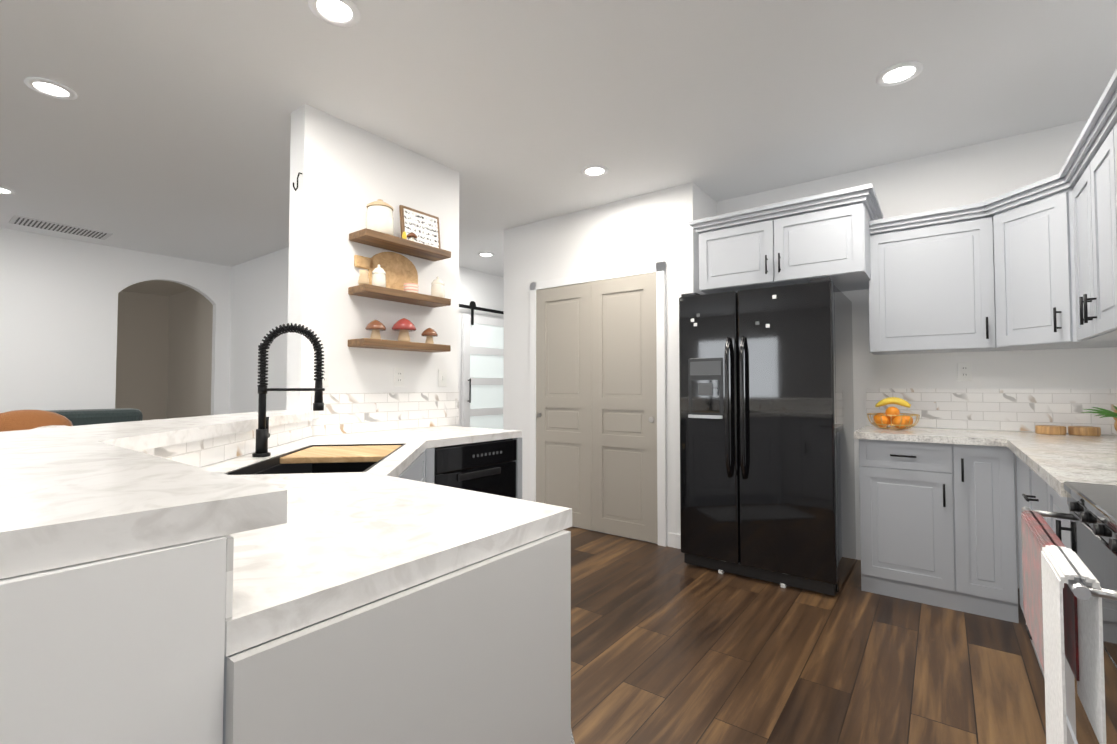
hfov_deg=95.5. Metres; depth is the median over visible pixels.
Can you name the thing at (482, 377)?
barn door
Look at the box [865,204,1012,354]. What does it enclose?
upper cabinet
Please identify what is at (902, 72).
recessed light
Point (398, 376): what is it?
outlet
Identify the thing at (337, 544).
countertop
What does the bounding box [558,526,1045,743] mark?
floor
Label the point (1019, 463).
base cabinet
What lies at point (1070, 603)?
range
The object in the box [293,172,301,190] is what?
hook
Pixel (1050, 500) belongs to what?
base cabinet
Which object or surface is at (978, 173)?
wall
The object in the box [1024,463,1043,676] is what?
base cabinet
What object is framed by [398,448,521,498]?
base cabinet
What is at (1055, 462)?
countertop
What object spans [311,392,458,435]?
backsplash
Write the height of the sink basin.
0.219 m
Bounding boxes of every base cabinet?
[223,530,570,743]
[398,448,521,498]
[859,439,1018,622]
[1016,455,1027,631]
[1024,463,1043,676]
[1040,478,1077,743]
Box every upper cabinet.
[697,188,876,293]
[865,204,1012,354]
[977,176,1116,351]
[1053,100,1116,343]
[1113,96,1116,187]
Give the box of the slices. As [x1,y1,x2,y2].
[1035,425,1100,435]
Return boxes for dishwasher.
[434,438,516,497]
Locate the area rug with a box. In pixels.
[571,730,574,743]
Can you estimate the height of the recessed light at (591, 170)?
0.010 m
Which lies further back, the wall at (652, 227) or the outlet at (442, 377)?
the wall at (652, 227)
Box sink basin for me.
[224,444,404,474]
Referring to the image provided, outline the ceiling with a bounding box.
[0,0,1116,277]
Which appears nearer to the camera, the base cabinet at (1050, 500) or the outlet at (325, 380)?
the base cabinet at (1050, 500)
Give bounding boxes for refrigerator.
[679,277,855,595]
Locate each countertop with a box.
[200,426,571,656]
[853,425,1000,446]
[997,430,1116,496]
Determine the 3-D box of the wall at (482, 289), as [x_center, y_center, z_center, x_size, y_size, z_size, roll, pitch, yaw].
[-0.983,0.036,6.674,0.100,2.670,4.160,-1,-2,37]
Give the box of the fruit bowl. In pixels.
[867,413,919,428]
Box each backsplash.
[138,419,311,466]
[224,535,233,619]
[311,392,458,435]
[866,388,1116,434]
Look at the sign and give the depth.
3.22 m
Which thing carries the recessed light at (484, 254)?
in the ceiling
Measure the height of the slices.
0.045 m
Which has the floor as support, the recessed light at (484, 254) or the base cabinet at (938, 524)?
the base cabinet at (938, 524)
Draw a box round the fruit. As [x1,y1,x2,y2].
[873,397,912,428]
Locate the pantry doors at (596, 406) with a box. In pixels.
[536,272,657,542]
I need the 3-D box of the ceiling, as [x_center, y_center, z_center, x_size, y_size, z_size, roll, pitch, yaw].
[-2.418,-1.417,3.514,10.010,0.050,11.200,-1,-2,37]
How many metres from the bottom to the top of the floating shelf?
0.640 m
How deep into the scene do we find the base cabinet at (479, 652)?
0.77 m
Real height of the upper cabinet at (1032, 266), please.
0.785 m
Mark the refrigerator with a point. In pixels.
(767, 477)
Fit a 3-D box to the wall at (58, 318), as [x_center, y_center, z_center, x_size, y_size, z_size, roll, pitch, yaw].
[-6.110,-0.052,3.655,0.100,2.670,6.840,-1,-2,37]
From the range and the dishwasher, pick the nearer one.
the range
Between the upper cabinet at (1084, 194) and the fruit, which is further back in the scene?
the fruit
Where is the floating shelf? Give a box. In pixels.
[348,228,450,352]
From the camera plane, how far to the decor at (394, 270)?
3.04 m
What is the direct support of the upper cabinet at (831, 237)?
attached to the wall at (652, 227)
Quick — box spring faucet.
[252,323,324,456]
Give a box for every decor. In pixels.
[354,252,444,297]
[366,199,416,241]
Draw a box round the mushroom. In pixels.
[365,318,437,343]
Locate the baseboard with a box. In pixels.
[668,532,680,548]
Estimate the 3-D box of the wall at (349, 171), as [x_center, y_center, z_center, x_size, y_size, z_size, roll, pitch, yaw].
[-1.076,-0.068,3.115,0.155,2.670,1.075,-1,-2,37]
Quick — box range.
[1021,481,1116,743]
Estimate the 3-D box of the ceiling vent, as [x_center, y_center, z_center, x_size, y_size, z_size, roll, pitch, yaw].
[-4.652,-1.348,4.761,0.320,0.012,0.660,-1,-2,37]
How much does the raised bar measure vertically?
0.040 m
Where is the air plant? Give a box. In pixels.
[1081,406,1116,430]
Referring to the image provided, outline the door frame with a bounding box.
[530,261,666,546]
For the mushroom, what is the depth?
3.00 m
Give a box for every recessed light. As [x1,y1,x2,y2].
[0,186,15,194]
[24,77,76,99]
[308,0,359,26]
[478,252,493,256]
[581,165,607,176]
[876,61,923,85]
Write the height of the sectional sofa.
0.969 m
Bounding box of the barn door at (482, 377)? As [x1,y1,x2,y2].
[459,301,503,428]
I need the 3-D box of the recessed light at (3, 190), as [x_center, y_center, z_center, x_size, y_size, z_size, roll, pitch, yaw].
[-4.229,-1.376,3.828,0.189,0.010,0.189,0,-2,-8]
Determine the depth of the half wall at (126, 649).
0.49 m
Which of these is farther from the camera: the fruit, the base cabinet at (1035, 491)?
the fruit
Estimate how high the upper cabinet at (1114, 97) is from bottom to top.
0.785 m
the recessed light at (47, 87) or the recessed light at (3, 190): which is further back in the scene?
the recessed light at (3, 190)
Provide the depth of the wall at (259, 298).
5.83 m
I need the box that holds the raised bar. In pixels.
[0,410,318,578]
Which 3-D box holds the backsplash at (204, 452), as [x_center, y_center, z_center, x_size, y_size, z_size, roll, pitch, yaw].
[-1.192,0.270,1.889,0.006,0.090,1.582,0,-2,-8]
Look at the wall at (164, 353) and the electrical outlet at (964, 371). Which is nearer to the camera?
the electrical outlet at (964, 371)
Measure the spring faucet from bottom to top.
0.502 m
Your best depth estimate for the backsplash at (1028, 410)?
3.02 m
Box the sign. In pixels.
[399,205,440,248]
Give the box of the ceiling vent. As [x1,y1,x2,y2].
[9,215,112,239]
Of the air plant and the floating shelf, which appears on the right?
the air plant
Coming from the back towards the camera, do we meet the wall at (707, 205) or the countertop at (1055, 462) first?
the wall at (707, 205)
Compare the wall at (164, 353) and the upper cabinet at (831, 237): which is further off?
the wall at (164, 353)
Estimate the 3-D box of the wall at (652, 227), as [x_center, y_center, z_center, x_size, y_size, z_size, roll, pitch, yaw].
[0.259,-0.034,4.271,1.880,2.670,0.100,-1,-2,37]
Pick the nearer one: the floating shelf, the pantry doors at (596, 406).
the floating shelf
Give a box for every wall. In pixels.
[0,228,231,414]
[0,536,226,743]
[115,280,212,420]
[229,247,288,413]
[286,104,458,435]
[458,267,503,425]
[503,182,698,545]
[698,187,716,294]
[717,119,1116,587]
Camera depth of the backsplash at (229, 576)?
0.57 m
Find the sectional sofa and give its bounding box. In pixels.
[0,408,142,431]
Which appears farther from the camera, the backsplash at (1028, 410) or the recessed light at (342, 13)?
the backsplash at (1028, 410)
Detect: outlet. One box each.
[322,365,328,385]
[394,368,403,385]
[438,369,446,385]
[957,362,971,380]
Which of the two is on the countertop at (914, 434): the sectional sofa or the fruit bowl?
the fruit bowl
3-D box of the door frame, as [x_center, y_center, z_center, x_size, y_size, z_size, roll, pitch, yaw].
[0.275,0.240,4.168,1.310,2.115,0.029,-1,-2,37]
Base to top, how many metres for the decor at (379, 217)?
0.216 m
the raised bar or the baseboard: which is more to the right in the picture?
the baseboard
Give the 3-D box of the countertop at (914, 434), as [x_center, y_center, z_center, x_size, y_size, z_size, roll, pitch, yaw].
[2.158,0.367,2.982,0.660,0.038,0.642,-1,-2,37]

